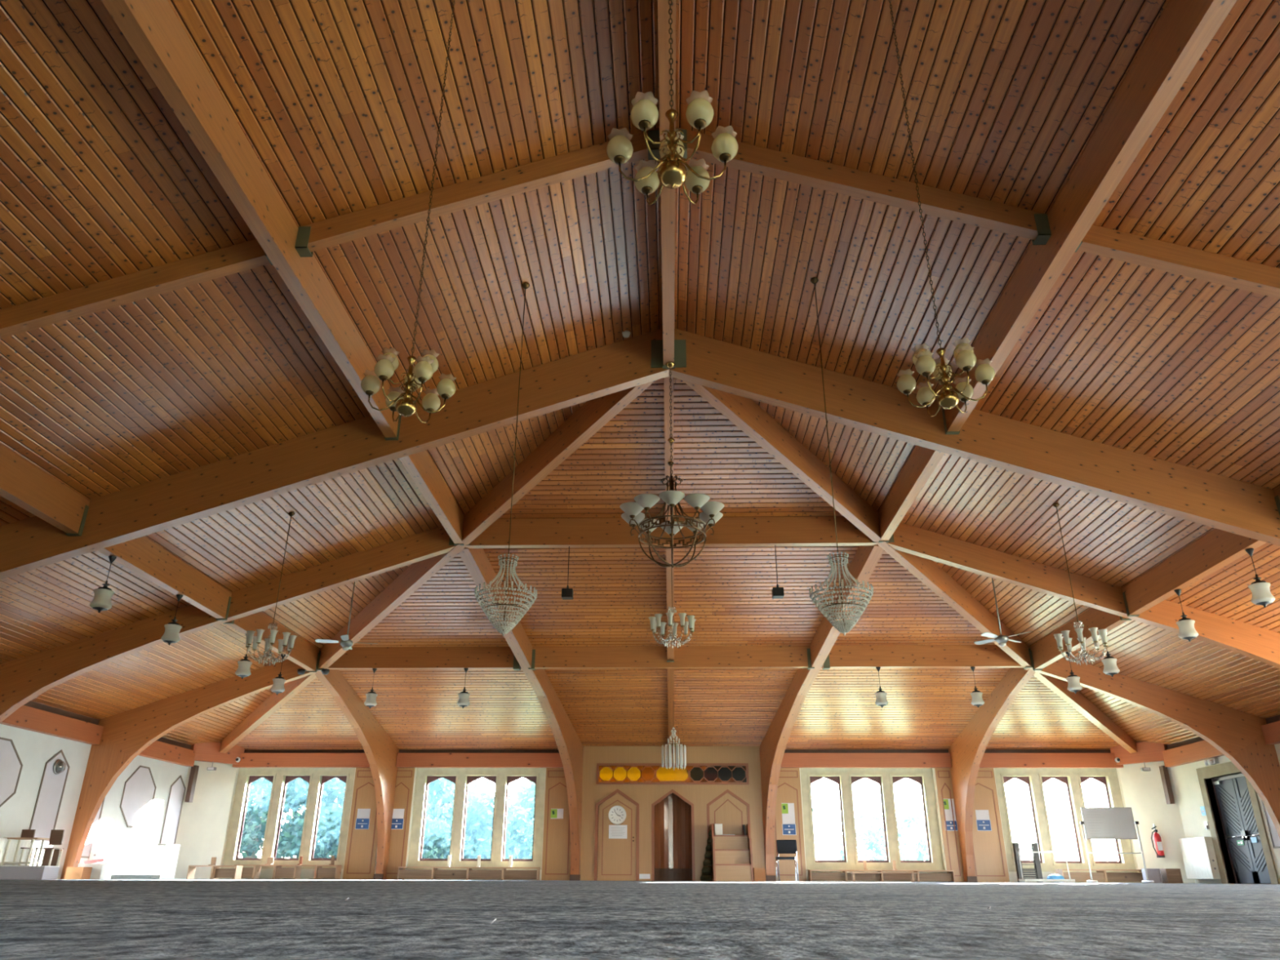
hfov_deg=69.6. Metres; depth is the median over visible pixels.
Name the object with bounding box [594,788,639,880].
door
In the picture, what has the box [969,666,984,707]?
pendant lantern
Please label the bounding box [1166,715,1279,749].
trim
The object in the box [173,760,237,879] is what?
wall
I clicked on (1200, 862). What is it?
radiator
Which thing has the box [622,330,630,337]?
smoke detector
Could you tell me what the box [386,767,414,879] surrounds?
panel
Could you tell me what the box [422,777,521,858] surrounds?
tree
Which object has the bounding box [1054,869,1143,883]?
shelf
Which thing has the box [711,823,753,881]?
steps
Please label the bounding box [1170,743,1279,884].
wall
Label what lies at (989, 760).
beam
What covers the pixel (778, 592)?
speaker
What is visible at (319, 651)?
plate
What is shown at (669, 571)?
rafter
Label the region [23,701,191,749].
trim
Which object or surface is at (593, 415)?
rafter
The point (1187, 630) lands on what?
pendant lantern
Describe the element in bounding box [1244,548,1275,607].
pendant lantern
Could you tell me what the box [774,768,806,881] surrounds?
panel
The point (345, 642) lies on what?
ceiling fan
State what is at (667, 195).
ridge beam
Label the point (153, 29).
purlin
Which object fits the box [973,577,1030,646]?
ceiling fan
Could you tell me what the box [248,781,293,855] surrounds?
tree
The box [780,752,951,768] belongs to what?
beam
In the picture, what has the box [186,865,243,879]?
shelf
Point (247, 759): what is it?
beam
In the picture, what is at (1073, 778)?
window
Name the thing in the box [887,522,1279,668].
ceiling beam
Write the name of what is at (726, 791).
blind arch
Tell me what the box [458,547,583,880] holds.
beam
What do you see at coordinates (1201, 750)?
beam
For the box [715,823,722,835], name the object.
book
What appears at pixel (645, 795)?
wall
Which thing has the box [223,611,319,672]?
purlin
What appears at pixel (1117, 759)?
dome camera
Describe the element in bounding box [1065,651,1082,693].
pendant lantern
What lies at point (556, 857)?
panel
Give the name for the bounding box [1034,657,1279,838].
rib
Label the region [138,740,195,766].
beam
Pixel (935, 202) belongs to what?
rafter
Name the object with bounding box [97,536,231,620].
purlin
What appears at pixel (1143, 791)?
wall
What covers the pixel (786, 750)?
trim
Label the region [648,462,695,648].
glass chandelier
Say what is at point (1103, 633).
glass chandelier
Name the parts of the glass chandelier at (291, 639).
lamp shade, lamp shade, lamp shade, lamp shade, lamp shade, lamp shade, lamp shade, lamp shade, lamp shade, lamp shade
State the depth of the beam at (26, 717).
16.34 m
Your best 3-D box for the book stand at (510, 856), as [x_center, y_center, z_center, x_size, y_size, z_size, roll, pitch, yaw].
[-2.923,8.599,20.751,0.070,0.241,0.134,-1,-23,2]
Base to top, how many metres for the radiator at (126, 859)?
0.584 m
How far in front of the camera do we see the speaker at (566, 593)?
14.43 m
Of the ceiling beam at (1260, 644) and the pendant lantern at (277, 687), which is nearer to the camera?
the ceiling beam at (1260, 644)
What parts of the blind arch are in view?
moulding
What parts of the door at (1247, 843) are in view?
frame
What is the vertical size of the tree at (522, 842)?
3.457 m
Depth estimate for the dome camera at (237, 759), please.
21.84 m
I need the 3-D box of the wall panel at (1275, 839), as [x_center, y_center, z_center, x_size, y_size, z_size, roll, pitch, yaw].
[11.683,6.029,16.919,0.020,1.363,0.710,-1,-23,2]
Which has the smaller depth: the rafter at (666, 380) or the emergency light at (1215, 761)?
the rafter at (666, 380)
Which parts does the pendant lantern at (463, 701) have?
lamp shade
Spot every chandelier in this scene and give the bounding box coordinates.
[244,511,297,666]
[360,0,456,422]
[474,282,537,636]
[606,0,738,205]
[619,361,724,568]
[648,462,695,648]
[661,726,686,770]
[808,277,873,635]
[888,0,995,417]
[1052,502,1108,665]
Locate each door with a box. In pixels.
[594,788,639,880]
[1195,761,1279,884]
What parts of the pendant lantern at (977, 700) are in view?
lamp shade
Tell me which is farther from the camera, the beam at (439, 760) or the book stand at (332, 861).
the beam at (439, 760)
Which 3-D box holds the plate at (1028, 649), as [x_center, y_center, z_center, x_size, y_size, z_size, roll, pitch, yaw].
[7.612,3.482,17.837,0.340,0.360,0.300,-1,-23,2]
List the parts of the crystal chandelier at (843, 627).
crown, wire frame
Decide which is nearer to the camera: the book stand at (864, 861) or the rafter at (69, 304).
the rafter at (69, 304)
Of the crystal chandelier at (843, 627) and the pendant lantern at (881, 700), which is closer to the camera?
the crystal chandelier at (843, 627)
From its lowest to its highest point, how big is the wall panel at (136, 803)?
1.210 m
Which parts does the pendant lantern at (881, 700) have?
lamp shade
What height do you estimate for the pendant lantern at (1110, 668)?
0.728 m
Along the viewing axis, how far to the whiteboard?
19.66 m
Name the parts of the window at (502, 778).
frame, frame, frame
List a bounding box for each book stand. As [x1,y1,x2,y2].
[208,857,216,865]
[265,857,274,864]
[297,856,302,864]
[328,855,334,865]
[445,855,451,866]
[475,855,480,866]
[507,855,512,866]
[863,860,867,870]
[892,860,897,870]
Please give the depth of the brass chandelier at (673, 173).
3.56 m
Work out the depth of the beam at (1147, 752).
20.86 m
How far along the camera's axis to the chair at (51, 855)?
15.60 m
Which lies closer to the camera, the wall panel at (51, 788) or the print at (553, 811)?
the wall panel at (51, 788)
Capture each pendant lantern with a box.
[89,555,116,613]
[160,594,182,645]
[235,647,252,679]
[270,653,286,695]
[364,668,377,708]
[457,667,470,708]
[875,666,888,707]
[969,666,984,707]
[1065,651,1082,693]
[1101,646,1119,676]
[1173,589,1198,641]
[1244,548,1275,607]
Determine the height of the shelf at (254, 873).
0.300 m
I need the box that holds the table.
[0,837,49,866]
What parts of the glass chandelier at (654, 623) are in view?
lamp shade, lamp shade, lamp shade, lamp shade, lamp shade, lamp shade, lamp shade, lamp shade, lamp shade, lamp shade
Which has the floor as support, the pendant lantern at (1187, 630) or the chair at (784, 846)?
the chair at (784, 846)
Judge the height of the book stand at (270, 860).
0.162 m
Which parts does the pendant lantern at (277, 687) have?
lamp shade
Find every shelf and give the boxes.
[0,862,42,863]
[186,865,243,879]
[231,864,342,879]
[396,866,540,879]
[808,869,955,882]
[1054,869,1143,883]
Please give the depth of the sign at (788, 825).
21.14 m
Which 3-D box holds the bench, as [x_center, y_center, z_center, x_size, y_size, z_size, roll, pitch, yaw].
[5.335,8.653,20.057,1.450,0.195,0.200,-1,-23,2]
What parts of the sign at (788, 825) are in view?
blue panel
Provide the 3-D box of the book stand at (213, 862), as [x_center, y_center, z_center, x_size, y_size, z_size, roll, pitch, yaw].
[-9.301,8.299,20.029,0.100,0.172,0.130,-1,-23,2]
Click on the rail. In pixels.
(1019, 852)
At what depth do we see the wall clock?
21.07 m
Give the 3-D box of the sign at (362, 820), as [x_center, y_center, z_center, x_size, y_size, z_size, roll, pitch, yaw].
[-6.451,7.892,21.430,0.320,0.450,0.007,-1,-23,2]
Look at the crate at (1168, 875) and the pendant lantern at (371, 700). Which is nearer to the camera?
the pendant lantern at (371, 700)
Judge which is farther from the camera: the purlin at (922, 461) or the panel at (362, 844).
the panel at (362, 844)
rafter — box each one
[0,239,273,338]
[219,380,655,753]
[294,127,660,257]
[663,376,673,532]
[666,548,674,662]
[667,668,674,753]
[675,127,1051,244]
[681,379,1137,753]
[1075,224,1279,298]
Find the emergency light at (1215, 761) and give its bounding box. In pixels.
[1204,758,1218,765]
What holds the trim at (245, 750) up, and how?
attached to the wall at (265, 873)
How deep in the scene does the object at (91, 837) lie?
17.62 m
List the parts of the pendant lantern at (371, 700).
lamp shade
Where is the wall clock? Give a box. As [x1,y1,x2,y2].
[608,805,626,824]
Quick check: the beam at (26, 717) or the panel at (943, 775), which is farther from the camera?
the panel at (943, 775)
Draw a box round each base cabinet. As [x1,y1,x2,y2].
[151,843,180,879]
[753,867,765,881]
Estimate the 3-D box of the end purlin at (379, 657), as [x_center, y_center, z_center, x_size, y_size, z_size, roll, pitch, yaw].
[-4.342,3.527,18.171,3.979,0.446,0.156,-1,-23,2]
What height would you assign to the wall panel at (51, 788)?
1.794 m
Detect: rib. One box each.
[60,659,315,879]
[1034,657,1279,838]
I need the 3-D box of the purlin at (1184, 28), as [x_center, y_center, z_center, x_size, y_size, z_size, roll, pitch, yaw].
[3.629,-2.082,8.012,0.156,0.446,6.734,-1,-23,2]
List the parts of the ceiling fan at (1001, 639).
blade, blade, down rod, motor, lamp globe, blade, blade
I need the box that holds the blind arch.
[706,789,751,874]
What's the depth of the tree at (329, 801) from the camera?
27.66 m
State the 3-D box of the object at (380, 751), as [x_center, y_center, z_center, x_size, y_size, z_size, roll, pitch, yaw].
[-6.100,6.272,19.690,0.205,4.227,4.774,-2,-24,6]
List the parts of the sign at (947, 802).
blue panel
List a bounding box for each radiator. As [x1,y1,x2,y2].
[0,837,31,865]
[88,841,166,875]
[1178,836,1220,879]
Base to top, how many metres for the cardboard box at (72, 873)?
0.200 m
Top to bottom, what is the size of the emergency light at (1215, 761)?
0.118 m
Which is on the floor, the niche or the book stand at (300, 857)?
the niche
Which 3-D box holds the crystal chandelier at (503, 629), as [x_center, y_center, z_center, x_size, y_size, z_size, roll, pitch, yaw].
[-1.255,-0.341,9.268,0.590,3.894,0.583,-1,-23,2]
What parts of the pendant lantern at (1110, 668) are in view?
lamp shade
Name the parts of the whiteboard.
post, post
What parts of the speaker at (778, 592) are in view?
drop rod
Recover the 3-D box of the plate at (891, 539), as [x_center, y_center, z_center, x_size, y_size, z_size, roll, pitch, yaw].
[3.860,0.876,14.769,0.340,0.360,0.300,-1,-23,2]
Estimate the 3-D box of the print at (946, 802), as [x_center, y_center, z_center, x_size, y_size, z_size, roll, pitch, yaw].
[7.029,7.454,21.158,0.130,0.218,0.002,-1,-23,2]
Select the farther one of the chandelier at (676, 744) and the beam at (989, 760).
the beam at (989, 760)
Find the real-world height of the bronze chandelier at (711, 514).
2.648 m
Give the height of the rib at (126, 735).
4.202 m
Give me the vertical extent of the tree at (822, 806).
4.426 m
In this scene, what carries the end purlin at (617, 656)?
attached to the beam at (571, 748)
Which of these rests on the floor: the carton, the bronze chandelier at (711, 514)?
the carton
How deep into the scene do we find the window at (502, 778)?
21.58 m
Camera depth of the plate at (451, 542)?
14.79 m
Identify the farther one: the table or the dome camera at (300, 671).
the dome camera at (300, 671)
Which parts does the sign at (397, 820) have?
blue panel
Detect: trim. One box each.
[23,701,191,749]
[244,749,559,752]
[784,749,1111,752]
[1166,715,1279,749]
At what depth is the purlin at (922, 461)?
12.94 m
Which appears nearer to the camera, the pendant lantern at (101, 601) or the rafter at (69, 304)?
the rafter at (69, 304)
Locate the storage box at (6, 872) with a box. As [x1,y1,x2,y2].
[0,865,60,879]
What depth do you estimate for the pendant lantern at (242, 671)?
15.06 m
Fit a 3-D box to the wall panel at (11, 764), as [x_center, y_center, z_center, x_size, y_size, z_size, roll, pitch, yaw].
[-10.571,4.834,15.056,0.020,1.190,1.250,-1,-23,2]
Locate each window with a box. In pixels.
[220,767,355,868]
[406,767,546,869]
[800,768,943,871]
[994,768,1137,871]
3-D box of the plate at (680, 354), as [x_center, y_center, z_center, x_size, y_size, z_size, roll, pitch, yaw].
[0.363,-1.552,11.659,0.440,0.400,0.195,-1,-23,2]
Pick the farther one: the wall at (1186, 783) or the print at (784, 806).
the print at (784, 806)
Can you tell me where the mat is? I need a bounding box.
[700,829,712,880]
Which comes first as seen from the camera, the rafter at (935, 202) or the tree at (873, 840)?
the rafter at (935, 202)
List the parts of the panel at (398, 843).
arch moulding, moulding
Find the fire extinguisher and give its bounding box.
[1151,823,1164,857]
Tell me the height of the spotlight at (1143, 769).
0.200 m
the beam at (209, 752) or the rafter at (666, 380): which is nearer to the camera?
the rafter at (666, 380)
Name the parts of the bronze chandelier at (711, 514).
lamp shade, lamp shade, arm, arm, lamp shade, arm, lamp shade, suspension rod, suspension rod, suspension rod, suspension rod, chain, scroll crown, arm, lamp shade, lamp shade, suspension rod, suspension rod, suspension rod, suspension rod, lamp shade, arm, lamp shade, arm, arm, lamp shade, lamp shade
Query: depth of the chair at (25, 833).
15.67 m
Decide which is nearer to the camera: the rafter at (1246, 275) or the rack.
the rafter at (1246, 275)
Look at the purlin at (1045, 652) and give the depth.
15.92 m
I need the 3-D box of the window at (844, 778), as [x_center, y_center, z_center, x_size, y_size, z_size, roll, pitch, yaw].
[5.316,7.854,21.318,3.110,2.260,0.320,-1,-23,2]
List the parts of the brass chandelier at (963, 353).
lamp shade, chain, lamp shade, arm, lamp shade, lamp shade, arm, arm, arm, lamp shade, turned stem, arm, arm, arm, lamp shade, lamp shade, lamp shade, arm, lamp shade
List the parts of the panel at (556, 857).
moulding, arch moulding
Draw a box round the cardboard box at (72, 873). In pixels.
[64,866,92,879]
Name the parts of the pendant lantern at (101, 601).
lamp shade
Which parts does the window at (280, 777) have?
frame, frame, frame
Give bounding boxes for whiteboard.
[1079,807,1154,882]
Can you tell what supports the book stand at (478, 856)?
on the shelf at (434, 873)
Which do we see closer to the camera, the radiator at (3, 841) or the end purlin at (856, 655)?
the radiator at (3, 841)
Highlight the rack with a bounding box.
[1012,842,1043,882]
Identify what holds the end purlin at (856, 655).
attached to the rafter at (743, 412)
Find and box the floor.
[0,879,1279,959]
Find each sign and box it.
[355,808,370,829]
[391,808,404,829]
[551,808,563,818]
[781,803,796,835]
[942,798,958,831]
[975,809,991,831]
[1200,805,1206,815]
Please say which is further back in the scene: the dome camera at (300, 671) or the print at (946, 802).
the print at (946, 802)
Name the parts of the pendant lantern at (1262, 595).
lamp shade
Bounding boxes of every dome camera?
[235,756,240,762]
[297,668,307,675]
[316,668,329,674]
[1115,757,1119,762]
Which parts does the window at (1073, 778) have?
frame, frame, frame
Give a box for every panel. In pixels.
[0,737,22,807]
[29,750,70,856]
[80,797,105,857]
[120,765,156,828]
[160,775,186,844]
[342,767,377,879]
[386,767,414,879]
[541,768,570,880]
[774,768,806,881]
[934,768,964,882]
[972,768,1009,882]
[1261,800,1279,848]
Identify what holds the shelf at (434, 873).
on the floor
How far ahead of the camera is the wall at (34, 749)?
17.05 m
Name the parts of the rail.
board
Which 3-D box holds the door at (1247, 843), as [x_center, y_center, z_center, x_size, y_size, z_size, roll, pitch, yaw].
[11.873,6.747,18.134,0.330,2.220,1.870,-1,-23,2]
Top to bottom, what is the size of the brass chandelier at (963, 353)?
3.618 m
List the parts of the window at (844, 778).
frame, frame, frame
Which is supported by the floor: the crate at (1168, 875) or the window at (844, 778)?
the crate at (1168, 875)
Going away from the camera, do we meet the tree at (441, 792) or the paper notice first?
the paper notice
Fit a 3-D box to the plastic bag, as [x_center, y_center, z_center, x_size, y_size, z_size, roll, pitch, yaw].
[9.052,8.671,20.039,0.391,0.175,0.389,-1,-23,2]
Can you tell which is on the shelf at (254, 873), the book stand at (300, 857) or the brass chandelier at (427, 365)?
the book stand at (300, 857)
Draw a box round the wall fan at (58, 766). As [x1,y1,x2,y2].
[53,759,66,774]
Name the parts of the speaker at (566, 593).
drop rod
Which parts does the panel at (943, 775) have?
moulding, arch moulding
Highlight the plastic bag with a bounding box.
[1046,873,1064,882]
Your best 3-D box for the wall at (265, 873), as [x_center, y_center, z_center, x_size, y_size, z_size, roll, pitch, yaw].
[0.747,7.752,21.616,20.840,3.150,0.620,-1,-23,2]
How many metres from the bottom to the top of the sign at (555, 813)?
0.220 m
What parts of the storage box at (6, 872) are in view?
lid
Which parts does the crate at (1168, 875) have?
panel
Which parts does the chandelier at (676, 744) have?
crystal crown, brass frame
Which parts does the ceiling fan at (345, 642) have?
blade, blade, lamp globe, motor, down rod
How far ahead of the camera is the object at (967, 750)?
20.37 m
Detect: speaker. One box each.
[561,546,573,599]
[771,545,784,598]
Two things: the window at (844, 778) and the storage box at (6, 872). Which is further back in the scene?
the window at (844, 778)
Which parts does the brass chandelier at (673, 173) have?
lamp shade, arm, lamp shade, lamp shade, arm, arm, arm, chain, lamp shade, turned stem, arm, arm, arm, lamp shade, lamp shade, arm, lamp shade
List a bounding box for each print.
[551,808,557,817]
[781,803,788,813]
[943,799,949,808]
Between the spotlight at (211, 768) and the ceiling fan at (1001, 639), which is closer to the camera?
the ceiling fan at (1001, 639)
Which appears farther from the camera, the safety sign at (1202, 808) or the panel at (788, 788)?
the panel at (788, 788)
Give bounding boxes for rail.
[1017,851,1075,881]
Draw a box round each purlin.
[0,443,89,536]
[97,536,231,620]
[101,0,401,440]
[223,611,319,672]
[320,646,520,670]
[399,450,463,545]
[465,516,876,548]
[528,645,814,670]
[822,644,1029,669]
[878,445,944,542]
[941,0,1236,435]
[1030,607,1131,670]
[1122,528,1266,616]
[1273,487,1279,515]
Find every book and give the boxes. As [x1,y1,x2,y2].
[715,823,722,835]
[742,824,746,835]
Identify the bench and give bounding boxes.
[849,871,919,881]
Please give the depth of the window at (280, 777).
21.74 m
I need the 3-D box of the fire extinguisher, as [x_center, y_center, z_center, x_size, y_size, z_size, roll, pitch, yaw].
[11.339,7.923,20.221,0.226,0.690,0.161,-1,-23,2]
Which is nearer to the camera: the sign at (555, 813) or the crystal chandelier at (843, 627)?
the crystal chandelier at (843, 627)
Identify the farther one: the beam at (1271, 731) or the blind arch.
the blind arch
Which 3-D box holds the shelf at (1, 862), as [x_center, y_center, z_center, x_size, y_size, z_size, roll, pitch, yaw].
[-10.145,6.265,15.056,0.550,0.025,0.320,-1,-23,2]
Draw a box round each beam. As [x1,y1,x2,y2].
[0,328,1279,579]
[0,525,455,722]
[0,705,103,744]
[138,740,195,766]
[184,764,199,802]
[191,742,244,764]
[232,752,369,767]
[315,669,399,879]
[395,752,563,768]
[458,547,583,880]
[657,0,675,368]
[759,544,884,881]
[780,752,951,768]
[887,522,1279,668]
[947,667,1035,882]
[978,752,1123,768]
[1110,742,1167,764]
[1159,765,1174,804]
[1162,740,1224,767]
[1261,720,1279,744]
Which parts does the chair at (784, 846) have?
leg, leg, seat, backrest, leg, leg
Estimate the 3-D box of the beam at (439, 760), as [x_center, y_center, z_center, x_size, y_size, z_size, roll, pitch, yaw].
[-3.649,6.641,21.799,4.220,0.320,0.160,-1,-23,2]
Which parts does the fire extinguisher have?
label panel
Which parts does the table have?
leg, leg, leg, leg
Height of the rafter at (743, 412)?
3.869 m
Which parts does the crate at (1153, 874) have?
panel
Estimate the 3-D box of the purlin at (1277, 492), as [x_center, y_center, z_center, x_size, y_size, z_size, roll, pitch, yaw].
[7.257,-1.001,7.421,0.156,0.446,6.734,-1,-23,2]
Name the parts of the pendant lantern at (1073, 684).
lamp shade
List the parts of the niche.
dark skirting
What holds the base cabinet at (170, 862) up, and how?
on the floor
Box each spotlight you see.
[206,761,216,770]
[1140,761,1151,771]
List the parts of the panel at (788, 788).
moulding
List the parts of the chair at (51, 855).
leg, seat, leg, panel, backrest, leg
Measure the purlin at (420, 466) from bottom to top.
0.446 m
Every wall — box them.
[0,724,188,879]
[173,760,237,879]
[217,767,1140,883]
[579,746,764,880]
[1118,760,1195,883]
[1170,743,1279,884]
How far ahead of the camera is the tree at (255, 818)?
26.59 m
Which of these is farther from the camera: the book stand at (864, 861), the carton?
the book stand at (864, 861)
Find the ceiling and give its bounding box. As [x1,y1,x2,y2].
[0,0,1279,749]
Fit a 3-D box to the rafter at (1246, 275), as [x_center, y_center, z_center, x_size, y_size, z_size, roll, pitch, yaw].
[5.444,-1.638,7.758,3.494,1.401,0.136,-1,-23,2]
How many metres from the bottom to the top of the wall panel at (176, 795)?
1.784 m
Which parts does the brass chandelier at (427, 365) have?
lamp shade, lamp shade, arm, lamp shade, lamp shade, arm, arm, arm, turned stem, lamp shade, arm, arm, arm, lamp shade, arm, lamp shade, lamp shade, chain, lamp shade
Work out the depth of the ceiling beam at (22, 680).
14.45 m
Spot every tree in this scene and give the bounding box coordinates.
[238,777,346,857]
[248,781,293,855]
[280,777,475,857]
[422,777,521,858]
[451,777,535,858]
[812,804,825,829]
[826,795,928,860]
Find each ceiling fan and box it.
[315,582,377,650]
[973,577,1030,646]
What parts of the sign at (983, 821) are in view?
blue panel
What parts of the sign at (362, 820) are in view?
blue panel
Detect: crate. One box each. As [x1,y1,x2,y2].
[1141,868,1162,883]
[1160,868,1182,883]
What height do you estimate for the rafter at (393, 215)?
1.316 m
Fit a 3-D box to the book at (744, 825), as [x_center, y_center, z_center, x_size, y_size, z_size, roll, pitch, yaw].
[2.352,7.879,20.722,0.066,0.223,0.180,-1,-23,2]
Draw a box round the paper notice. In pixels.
[608,825,626,838]
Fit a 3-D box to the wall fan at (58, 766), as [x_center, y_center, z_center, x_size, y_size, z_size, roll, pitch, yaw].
[-10.450,5.180,16.614,0.125,0.260,0.260,-1,-23,2]
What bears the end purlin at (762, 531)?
attached to the rafter at (593, 415)
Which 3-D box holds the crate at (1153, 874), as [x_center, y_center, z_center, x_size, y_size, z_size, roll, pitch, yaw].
[10.737,8.306,19.308,0.260,0.280,0.250,-1,-23,2]
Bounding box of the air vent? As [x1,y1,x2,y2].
[639,874,649,879]
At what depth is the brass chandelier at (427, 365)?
5.06 m
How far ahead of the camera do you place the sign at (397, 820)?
21.40 m
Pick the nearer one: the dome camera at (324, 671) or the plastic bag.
the dome camera at (324, 671)
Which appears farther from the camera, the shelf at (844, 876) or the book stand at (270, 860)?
the book stand at (270, 860)
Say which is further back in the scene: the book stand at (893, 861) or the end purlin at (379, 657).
the book stand at (893, 861)
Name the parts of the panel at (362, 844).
moulding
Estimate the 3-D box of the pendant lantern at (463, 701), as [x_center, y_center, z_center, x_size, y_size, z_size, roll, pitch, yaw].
[-3.410,4.052,17.891,0.245,0.778,0.239,-1,-23,2]
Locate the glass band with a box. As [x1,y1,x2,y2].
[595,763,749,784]
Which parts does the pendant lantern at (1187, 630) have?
lamp shade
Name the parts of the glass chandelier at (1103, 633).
lamp shade, lamp shade, lamp shade, lamp shade, lamp shade, lamp shade, lamp shade, lamp shade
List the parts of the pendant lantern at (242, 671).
lamp shade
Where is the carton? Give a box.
[77,857,112,879]
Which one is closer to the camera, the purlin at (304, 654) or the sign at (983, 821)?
the purlin at (304, 654)
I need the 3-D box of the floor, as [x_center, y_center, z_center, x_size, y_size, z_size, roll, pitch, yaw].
[0.382,3.069,6.802,22.950,0.100,31.540,-1,-23,2]
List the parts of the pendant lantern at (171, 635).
lamp shade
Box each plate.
[304,651,321,669]
[448,537,470,545]
[651,339,686,368]
[872,534,893,542]
[1027,648,1045,667]
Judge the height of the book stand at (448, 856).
0.241 m
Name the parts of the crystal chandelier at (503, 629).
wire frame, crown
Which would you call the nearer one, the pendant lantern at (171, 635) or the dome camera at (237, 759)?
the pendant lantern at (171, 635)
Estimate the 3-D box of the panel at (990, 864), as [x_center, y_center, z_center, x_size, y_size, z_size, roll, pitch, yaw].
[7.832,7.839,20.979,0.800,2.440,0.036,-1,-23,2]
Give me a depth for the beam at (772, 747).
19.27 m
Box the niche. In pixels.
[651,789,695,880]
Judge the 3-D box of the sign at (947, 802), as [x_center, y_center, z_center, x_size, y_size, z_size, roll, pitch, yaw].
[7.093,7.661,21.067,0.280,0.690,0.007,-1,-23,2]
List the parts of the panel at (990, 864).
moulding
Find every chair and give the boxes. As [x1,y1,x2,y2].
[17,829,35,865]
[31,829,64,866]
[775,840,799,881]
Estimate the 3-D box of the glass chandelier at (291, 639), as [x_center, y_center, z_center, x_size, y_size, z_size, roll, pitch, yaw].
[-4.898,1.445,12.501,0.660,2.133,0.649,-1,-23,2]
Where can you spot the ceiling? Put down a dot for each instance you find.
(338, 102)
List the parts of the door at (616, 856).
moulding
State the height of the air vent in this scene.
0.100 m
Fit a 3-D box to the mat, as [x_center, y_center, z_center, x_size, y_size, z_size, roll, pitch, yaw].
[1.523,8.385,20.575,0.359,1.068,0.220,-1,-23,2]
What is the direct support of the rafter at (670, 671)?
attached to the ceiling

